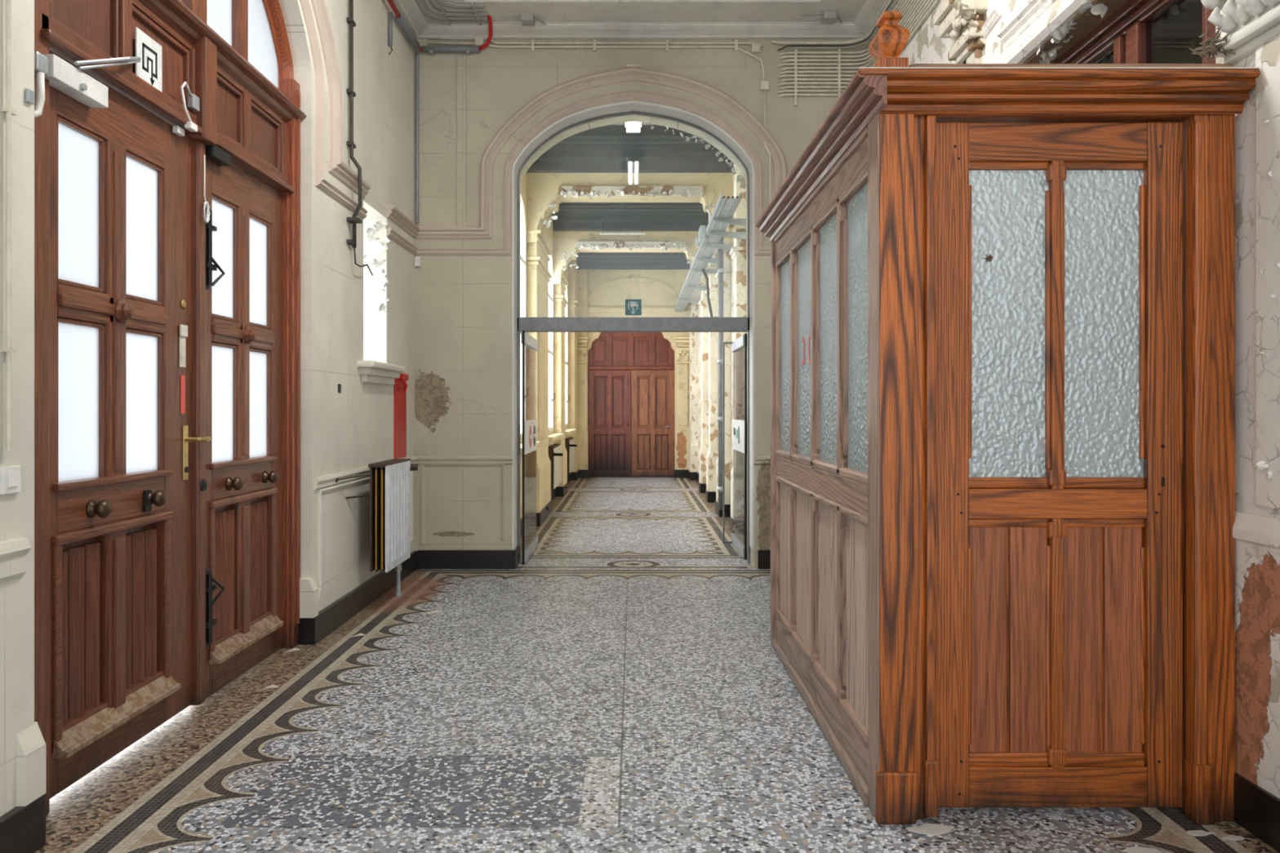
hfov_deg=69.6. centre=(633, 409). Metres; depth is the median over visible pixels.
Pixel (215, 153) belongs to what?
door catch
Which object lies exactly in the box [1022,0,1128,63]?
trim
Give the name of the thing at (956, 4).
peeling paint
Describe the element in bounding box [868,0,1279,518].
wall
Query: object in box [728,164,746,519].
pilaster
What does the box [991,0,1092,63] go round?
trim
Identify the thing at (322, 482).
trim
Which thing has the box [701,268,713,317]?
cable
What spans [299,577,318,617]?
trim
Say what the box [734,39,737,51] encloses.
clip
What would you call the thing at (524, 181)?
wall
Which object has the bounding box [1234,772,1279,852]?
baseboard
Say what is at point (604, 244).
trim
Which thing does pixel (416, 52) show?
pipe
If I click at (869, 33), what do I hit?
cable
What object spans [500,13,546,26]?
junction box
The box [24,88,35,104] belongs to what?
junction box
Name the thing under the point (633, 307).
exit sign
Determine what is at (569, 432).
windowsill
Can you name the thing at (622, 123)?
trim
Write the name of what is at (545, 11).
ceiling
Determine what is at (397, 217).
trim
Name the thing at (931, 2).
conduit
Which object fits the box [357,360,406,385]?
windowsill
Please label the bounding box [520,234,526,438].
window
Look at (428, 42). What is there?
conduit
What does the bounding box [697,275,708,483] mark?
pilaster
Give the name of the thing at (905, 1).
conduit
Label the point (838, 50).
strap
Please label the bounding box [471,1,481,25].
bar
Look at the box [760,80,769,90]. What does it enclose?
junction box
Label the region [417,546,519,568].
baseboard
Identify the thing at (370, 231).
peeling paint
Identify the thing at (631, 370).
door frame
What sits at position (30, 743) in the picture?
trim
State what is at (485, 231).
trim
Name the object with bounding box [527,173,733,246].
cross beam
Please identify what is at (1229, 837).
chip
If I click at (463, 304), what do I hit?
wall
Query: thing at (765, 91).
conduit
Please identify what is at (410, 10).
crown molding
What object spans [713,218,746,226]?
bracket
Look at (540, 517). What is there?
baseboard
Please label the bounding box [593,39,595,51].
clip
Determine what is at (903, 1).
conduit
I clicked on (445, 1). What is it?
conduit
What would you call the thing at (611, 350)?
transom
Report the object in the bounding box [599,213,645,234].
lamp
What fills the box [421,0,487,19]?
conduit
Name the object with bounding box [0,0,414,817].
wall
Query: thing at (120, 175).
door
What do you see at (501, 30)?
crown molding
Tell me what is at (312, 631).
baseboard
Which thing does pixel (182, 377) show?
sticker
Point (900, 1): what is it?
conduit
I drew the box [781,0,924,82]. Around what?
conduit
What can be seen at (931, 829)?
chip
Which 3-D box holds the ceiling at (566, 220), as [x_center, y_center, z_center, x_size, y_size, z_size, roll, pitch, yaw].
[0.000,-2.790,13.650,2.400,0.300,0.300,0,0,0]
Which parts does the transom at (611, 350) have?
raised panel, raised panel, raised panel, raised panel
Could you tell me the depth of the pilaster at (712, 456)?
13.05 m
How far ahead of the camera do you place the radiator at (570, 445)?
15.23 m
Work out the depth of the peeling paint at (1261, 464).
2.79 m
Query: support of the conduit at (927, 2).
attached to the wall at (925, 46)
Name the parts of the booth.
post, glass, glass, moulding, moulding, moulding, moulding, moulding, cornice, rail, rail, rail, glass, glass, cornice corner, corner post, moulding, moulding, moulding, moulding, glass pane, rail, rail, rail, door, cornice, rail, glass pane, moulding, moulding, moulding, moulding, wall post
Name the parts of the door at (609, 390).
raised panel, boarded panel, raised panel, boarded panel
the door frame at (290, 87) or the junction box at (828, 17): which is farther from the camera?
the junction box at (828, 17)
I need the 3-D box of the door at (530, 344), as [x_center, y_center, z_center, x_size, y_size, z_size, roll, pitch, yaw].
[-0.935,0.328,8.325,0.044,1.985,1.030,0,0,0]
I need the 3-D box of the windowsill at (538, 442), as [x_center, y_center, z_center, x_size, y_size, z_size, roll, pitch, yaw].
[-1.120,0.410,9.455,0.160,0.100,1.850,0,0,0]
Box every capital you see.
[577,336,589,363]
[674,336,689,363]
[933,0,987,63]
[1200,0,1279,64]
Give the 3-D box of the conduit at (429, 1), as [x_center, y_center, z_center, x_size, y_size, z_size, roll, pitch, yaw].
[-1.361,-3.125,4.641,0.421,0.021,5.281,0,0,0]
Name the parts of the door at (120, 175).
glass pane, glass pane, linenfold panel, knob, rail, rail, rail, panel moulding, glazing sill, linenfold panel, glass pane, glass pane, knob, lock plate, lever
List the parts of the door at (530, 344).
pivot rod, rail, rail, glass pane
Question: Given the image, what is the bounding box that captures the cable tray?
[674,191,742,311]
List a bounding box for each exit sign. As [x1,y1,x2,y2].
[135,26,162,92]
[625,299,641,315]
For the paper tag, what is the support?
attached to the door at (120, 175)
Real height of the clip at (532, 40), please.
0.090 m
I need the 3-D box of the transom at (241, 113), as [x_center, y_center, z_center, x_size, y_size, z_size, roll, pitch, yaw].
[-1.903,-1.423,4.035,0.135,0.485,2.270,0,0,0]
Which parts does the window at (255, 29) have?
arched frame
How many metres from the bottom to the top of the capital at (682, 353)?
0.510 m
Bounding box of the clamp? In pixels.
[695,225,706,247]
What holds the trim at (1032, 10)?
attached to the wall at (925, 46)
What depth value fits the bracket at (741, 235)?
9.68 m
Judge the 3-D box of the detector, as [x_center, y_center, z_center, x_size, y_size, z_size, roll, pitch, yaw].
[-1.782,-1.220,7.605,0.045,0.080,0.030,0,0,0]
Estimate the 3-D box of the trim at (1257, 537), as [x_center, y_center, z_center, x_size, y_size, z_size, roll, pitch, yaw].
[1.933,0.415,2.210,0.035,0.170,1.620,0,0,0]
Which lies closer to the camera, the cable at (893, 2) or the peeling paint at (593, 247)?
the cable at (893, 2)
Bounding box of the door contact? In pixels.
[172,81,199,136]
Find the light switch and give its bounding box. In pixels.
[0,465,21,494]
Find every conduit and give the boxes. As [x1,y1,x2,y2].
[1,0,17,451]
[346,0,373,275]
[386,0,400,17]
[388,12,392,54]
[414,0,488,22]
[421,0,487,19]
[426,37,763,47]
[426,41,764,80]
[427,0,488,15]
[434,0,484,11]
[442,0,484,6]
[478,14,493,50]
[764,89,771,203]
[777,0,905,59]
[777,0,911,66]
[777,0,920,78]
[777,0,928,85]
[777,0,934,93]
[777,0,938,97]
[779,0,902,55]
[780,0,917,75]
[780,0,931,89]
[781,0,914,71]
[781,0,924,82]
[782,0,908,62]
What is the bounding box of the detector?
[414,256,420,266]
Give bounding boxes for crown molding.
[392,0,431,38]
[416,22,866,39]
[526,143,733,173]
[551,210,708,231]
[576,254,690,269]
[853,0,888,38]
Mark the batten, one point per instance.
(461, 60)
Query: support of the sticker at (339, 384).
attached to the wall at (342, 324)
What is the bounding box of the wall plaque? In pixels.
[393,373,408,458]
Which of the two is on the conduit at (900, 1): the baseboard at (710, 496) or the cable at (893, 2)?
the cable at (893, 2)
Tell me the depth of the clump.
2.95 m
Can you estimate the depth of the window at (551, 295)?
13.80 m
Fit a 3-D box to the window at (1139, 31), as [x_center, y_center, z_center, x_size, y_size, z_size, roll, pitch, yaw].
[2.135,-0.210,4.040,0.090,3.060,1.920,0,0,0]
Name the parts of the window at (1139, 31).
glass pane, glass pane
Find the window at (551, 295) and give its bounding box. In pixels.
[548,278,555,431]
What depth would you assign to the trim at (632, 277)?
17.83 m
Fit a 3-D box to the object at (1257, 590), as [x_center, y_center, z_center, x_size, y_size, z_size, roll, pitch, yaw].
[1.942,0.828,2.210,0.016,0.676,1.620,0,0,0]
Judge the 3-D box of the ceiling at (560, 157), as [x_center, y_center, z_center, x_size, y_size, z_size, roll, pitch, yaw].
[0.000,-2.790,10.250,2.400,0.300,0.300,0,0,0]
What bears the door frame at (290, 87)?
attached to the wall at (342, 324)
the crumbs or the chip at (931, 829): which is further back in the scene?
the crumbs
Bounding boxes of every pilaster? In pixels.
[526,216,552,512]
[553,270,568,486]
[568,259,579,471]
[576,269,588,469]
[675,269,689,469]
[687,260,697,471]
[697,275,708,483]
[705,213,718,491]
[714,231,731,504]
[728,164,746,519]
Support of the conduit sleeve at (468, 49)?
attached to the wall at (463, 304)
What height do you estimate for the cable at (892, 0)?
0.041 m
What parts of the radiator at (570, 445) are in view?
panel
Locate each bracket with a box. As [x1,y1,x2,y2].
[680,299,700,303]
[684,285,706,290]
[692,269,717,274]
[697,257,718,264]
[702,244,733,250]
[707,231,746,239]
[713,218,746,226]
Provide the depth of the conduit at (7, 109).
2.64 m
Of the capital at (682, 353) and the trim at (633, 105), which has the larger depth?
the capital at (682, 353)
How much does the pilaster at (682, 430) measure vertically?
3.950 m
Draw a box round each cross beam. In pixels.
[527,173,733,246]
[553,231,708,286]
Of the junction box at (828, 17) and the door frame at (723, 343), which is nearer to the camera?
the junction box at (828, 17)
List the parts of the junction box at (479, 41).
lid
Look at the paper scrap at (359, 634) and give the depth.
5.36 m
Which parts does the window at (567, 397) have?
frame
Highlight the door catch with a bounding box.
[204,144,231,165]
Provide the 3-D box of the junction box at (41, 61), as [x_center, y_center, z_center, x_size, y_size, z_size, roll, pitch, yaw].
[-1.883,-1.012,2.877,0.054,0.217,0.105,0,0,0]
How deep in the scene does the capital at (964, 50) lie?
5.19 m
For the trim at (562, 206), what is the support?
attached to the wall at (524, 181)
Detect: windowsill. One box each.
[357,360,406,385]
[520,440,541,456]
[548,433,564,444]
[564,428,576,437]
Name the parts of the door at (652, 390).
raised panel, boarded panel, raised panel, boarded panel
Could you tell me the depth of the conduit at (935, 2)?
7.59 m
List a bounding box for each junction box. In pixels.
[24,88,35,104]
[34,50,48,117]
[475,36,484,45]
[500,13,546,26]
[751,43,759,53]
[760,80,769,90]
[800,11,842,23]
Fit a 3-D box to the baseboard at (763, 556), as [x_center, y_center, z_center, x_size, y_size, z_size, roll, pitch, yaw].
[1.490,1.243,7.705,0.920,0.154,0.230,0,0,0]
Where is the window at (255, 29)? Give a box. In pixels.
[178,0,293,99]
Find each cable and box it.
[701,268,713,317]
[771,0,892,44]
[777,0,893,50]
[783,0,895,53]
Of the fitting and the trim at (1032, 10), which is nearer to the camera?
the trim at (1032, 10)
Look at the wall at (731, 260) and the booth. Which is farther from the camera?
the wall at (731, 260)
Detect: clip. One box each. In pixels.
[531,39,534,51]
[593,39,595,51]
[665,39,668,51]
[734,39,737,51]
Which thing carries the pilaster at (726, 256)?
attached to the wall at (731, 260)
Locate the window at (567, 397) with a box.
[564,304,569,426]
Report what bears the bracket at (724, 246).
attached to the wall at (731, 260)
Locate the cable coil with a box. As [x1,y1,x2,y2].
[202,155,210,222]
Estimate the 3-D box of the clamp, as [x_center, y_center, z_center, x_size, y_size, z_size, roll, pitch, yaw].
[0.740,-1.900,10.125,0.080,0.160,0.450,0,0,0]
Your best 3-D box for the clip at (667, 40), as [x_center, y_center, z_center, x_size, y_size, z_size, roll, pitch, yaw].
[0.280,-3.005,7.603,0.024,0.090,0.035,0,0,0]
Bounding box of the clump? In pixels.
[1188,26,1235,59]
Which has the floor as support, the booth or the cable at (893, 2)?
the booth
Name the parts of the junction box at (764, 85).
lid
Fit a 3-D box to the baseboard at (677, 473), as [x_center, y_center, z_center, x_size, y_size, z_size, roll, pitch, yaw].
[0.960,1.242,17.760,0.320,0.155,0.180,0,0,0]
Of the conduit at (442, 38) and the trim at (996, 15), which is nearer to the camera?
the trim at (996, 15)
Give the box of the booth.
[755,10,1259,824]
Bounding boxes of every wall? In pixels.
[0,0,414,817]
[414,39,868,568]
[520,172,568,518]
[587,269,675,469]
[697,254,733,472]
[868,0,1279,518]
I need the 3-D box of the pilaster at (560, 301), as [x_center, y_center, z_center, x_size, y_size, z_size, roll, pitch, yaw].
[-1.120,-0.880,14.300,0.160,4.100,0.900,0,0,0]
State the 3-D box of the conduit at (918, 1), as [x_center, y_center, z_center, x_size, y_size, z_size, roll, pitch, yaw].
[1.565,-2.751,4.412,0.749,0.030,6.423,0,0,0]
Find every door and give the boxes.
[49,50,212,799]
[191,140,284,705]
[520,330,537,564]
[588,369,631,475]
[631,369,674,475]
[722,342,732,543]
[731,333,746,559]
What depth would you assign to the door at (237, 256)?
4.48 m
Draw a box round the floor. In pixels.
[34,476,1279,852]
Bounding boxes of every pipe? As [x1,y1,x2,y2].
[415,51,418,222]
[717,236,724,510]
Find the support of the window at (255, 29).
in the wall at (342, 324)
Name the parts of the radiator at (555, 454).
panel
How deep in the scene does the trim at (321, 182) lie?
5.25 m
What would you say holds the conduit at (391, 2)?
attached to the wall at (342, 324)
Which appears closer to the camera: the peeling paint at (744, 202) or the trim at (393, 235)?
the trim at (393, 235)
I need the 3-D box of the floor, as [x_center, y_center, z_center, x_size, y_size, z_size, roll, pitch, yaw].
[0.275,1.380,8.450,4.650,0.120,19.300,0,0,0]
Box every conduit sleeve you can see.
[395,12,420,50]
[421,45,479,55]
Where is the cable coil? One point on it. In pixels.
(206, 203)
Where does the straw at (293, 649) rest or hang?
on the floor
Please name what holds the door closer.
attached to the door at (120, 175)
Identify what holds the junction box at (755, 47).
attached to the wall at (463, 304)
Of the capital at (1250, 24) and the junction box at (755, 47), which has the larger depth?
the junction box at (755, 47)
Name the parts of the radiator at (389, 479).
panel, panel, panel, panel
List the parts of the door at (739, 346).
rail, rail, glass pane, pivot rod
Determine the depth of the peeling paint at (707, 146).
8.09 m
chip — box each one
[906,823,953,835]
[1123,846,1160,852]
[1186,830,1214,835]
[1222,835,1244,840]
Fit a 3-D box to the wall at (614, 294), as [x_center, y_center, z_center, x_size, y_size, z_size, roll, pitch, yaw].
[0.000,-0.825,18.000,2.600,4.310,0.300,0,0,0]
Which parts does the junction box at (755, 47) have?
lid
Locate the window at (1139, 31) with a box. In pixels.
[1052,0,1215,63]
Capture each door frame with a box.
[34,0,49,816]
[280,78,300,648]
[516,183,750,563]
[588,369,674,476]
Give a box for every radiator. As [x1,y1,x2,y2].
[335,458,417,596]
[546,443,563,510]
[564,436,577,488]
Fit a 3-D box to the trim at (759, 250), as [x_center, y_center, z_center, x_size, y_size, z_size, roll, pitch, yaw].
[0.070,-1.953,7.603,3.760,1.364,0.034,0,0,0]
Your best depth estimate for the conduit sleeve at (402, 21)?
7.16 m
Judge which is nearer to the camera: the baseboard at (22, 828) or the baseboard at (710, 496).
the baseboard at (22, 828)
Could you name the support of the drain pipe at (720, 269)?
attached to the wall at (731, 260)
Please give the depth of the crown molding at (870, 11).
7.22 m
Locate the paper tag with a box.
[178,324,187,367]
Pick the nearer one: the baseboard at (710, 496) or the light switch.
the light switch
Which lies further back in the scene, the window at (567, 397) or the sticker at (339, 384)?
the window at (567, 397)
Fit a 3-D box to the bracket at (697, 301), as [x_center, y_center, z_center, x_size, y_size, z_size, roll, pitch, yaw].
[0.995,-1.829,15.660,0.410,0.078,0.040,0,0,0]
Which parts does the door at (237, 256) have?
glass pane, glass pane, linenfold panel, knob, rail, rail, rail, panel moulding, glazing sill, linenfold panel, glass pane, glass pane, knob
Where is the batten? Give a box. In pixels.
[457,56,466,226]
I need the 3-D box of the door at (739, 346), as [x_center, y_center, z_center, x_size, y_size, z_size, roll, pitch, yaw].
[0.985,0.328,8.560,0.044,1.985,1.000,0,0,0]
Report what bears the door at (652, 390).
in the wall at (614, 294)
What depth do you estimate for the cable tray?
10.36 m
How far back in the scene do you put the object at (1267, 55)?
2.80 m
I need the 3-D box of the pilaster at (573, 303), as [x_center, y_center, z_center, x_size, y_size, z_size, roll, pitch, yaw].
[-1.120,-0.880,17.470,0.160,4.100,0.840,0,0,0]
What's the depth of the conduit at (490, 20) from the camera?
7.51 m
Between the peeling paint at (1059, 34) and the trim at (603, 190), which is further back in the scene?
the trim at (603, 190)
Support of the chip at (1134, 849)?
on the floor
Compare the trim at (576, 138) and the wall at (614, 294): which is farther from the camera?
the wall at (614, 294)
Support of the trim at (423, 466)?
attached to the wall at (463, 304)
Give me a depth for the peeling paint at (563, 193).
10.31 m
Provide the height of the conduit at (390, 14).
0.322 m
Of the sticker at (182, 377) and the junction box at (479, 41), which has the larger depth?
the junction box at (479, 41)
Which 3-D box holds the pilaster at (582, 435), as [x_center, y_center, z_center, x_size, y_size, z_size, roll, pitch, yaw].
[-1.025,-0.805,17.770,0.300,3.950,0.160,0,0,0]
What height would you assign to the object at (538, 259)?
4.100 m
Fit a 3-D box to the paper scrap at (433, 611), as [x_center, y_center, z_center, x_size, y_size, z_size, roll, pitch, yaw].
[-1.294,1.315,5.968,0.129,0.009,0.037,0,0,-18]
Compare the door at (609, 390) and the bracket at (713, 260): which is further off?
the door at (609, 390)
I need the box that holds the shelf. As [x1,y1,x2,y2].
[368,458,410,467]
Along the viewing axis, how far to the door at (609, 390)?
17.89 m
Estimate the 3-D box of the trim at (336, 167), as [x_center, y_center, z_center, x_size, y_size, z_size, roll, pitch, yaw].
[-1.782,-2.110,4.230,0.055,1.400,3.860,0,0,0]
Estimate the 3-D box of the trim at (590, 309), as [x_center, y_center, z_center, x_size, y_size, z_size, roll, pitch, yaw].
[0.000,-1.920,17.820,2.200,0.120,0.060,0,0,0]
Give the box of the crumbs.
[541,479,706,530]
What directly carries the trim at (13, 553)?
attached to the wall at (342, 324)
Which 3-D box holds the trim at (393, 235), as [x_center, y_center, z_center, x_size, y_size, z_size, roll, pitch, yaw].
[-1.793,-1.304,7.190,0.034,0.066,0.860,0,0,0]
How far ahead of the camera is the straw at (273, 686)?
4.36 m
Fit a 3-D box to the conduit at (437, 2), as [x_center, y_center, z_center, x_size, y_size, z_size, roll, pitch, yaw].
[-1.345,-3.125,4.603,0.351,0.021,5.206,0,0,0]
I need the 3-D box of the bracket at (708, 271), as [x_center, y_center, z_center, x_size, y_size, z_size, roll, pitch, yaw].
[0.995,-1.829,12.280,0.410,0.078,0.040,0,0,0]
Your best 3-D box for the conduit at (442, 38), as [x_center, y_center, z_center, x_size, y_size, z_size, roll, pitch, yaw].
[-0.313,-3.033,7.599,2.773,0.084,0.019,0,0,0]
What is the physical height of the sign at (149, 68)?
0.210 m
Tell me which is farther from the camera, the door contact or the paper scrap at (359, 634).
the paper scrap at (359, 634)
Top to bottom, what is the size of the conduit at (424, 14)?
0.021 m
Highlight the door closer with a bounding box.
[42,53,141,107]
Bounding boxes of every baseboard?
[0,794,45,852]
[297,550,417,644]
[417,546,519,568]
[520,470,578,535]
[577,469,588,477]
[674,469,688,477]
[688,470,733,533]
[757,550,770,568]
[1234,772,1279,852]
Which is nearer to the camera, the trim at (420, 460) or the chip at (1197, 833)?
the chip at (1197, 833)
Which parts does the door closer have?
arm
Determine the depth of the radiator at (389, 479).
6.01 m
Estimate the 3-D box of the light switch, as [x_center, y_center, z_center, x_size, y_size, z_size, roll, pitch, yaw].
[-1.801,0.205,2.664,0.018,0.080,0.078,0,0,0]
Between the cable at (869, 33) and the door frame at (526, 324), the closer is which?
the cable at (869, 33)
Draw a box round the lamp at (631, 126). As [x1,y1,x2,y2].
[624,121,641,133]
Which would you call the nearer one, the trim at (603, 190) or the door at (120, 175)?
the door at (120, 175)
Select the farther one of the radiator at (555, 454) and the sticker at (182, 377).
the radiator at (555, 454)
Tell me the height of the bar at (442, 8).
0.023 m
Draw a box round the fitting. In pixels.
[626,64,639,66]
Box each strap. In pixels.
[794,48,796,106]
[837,48,840,99]
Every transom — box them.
[40,0,306,193]
[587,332,674,369]
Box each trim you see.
[0,537,31,583]
[16,721,45,806]
[51,0,368,219]
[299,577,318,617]
[311,0,371,198]
[313,456,417,490]
[317,471,413,600]
[386,204,419,238]
[386,226,417,255]
[414,66,786,239]
[415,89,770,255]
[416,456,512,464]
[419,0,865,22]
[420,463,505,544]
[511,100,754,550]
[557,133,709,143]
[558,185,702,195]
[558,204,703,210]
[577,240,685,248]
[586,306,675,313]
[587,275,675,297]
[611,122,655,124]
[754,456,770,464]
[981,0,1005,38]
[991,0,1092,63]
[996,0,1056,48]
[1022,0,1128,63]
[1232,511,1279,573]
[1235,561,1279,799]
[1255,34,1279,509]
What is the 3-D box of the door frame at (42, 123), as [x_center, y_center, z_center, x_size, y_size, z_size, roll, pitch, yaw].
[-1.950,-0.255,2.895,0.100,3.150,0.210,0,0,0]
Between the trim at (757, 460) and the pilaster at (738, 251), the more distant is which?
the pilaster at (738, 251)
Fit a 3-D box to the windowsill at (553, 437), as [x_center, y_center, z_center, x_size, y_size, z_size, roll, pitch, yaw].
[-1.120,0.410,12.905,0.160,0.100,1.950,0,0,0]
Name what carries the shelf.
attached to the radiator at (389, 479)
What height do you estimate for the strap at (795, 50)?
0.460 m
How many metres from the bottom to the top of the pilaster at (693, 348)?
4.100 m
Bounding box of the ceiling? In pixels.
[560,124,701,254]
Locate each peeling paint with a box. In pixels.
[363,220,389,314]
[540,189,717,227]
[561,243,695,270]
[648,122,746,189]
[715,201,746,427]
[951,0,979,38]
[1036,1,1107,63]
[1255,88,1279,480]
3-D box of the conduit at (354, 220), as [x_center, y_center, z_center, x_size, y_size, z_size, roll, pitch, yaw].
[-1.769,-1.988,5.986,0.083,2.185,0.372,0,0,0]
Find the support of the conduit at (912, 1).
attached to the wall at (925, 46)
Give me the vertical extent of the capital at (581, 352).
0.510 m
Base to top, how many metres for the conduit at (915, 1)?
0.030 m
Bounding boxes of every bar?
[438,1,450,25]
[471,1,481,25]
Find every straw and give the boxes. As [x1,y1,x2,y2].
[260,684,278,689]
[284,648,299,652]
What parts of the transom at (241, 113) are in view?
panel, panel, post, cornice, panel, panel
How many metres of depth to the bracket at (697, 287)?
13.96 m
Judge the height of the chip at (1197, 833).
0.002 m
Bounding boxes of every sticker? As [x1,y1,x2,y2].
[180,375,185,413]
[337,383,341,392]
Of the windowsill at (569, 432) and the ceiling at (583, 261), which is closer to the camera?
the windowsill at (569, 432)
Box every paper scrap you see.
[350,633,364,637]
[424,610,444,613]
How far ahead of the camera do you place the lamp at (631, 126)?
9.23 m
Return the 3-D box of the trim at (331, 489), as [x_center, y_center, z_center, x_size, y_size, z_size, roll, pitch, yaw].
[-1.801,0.792,6.360,0.018,0.664,2.280,0,0,0]
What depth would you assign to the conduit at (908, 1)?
7.59 m
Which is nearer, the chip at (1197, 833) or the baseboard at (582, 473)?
the chip at (1197, 833)

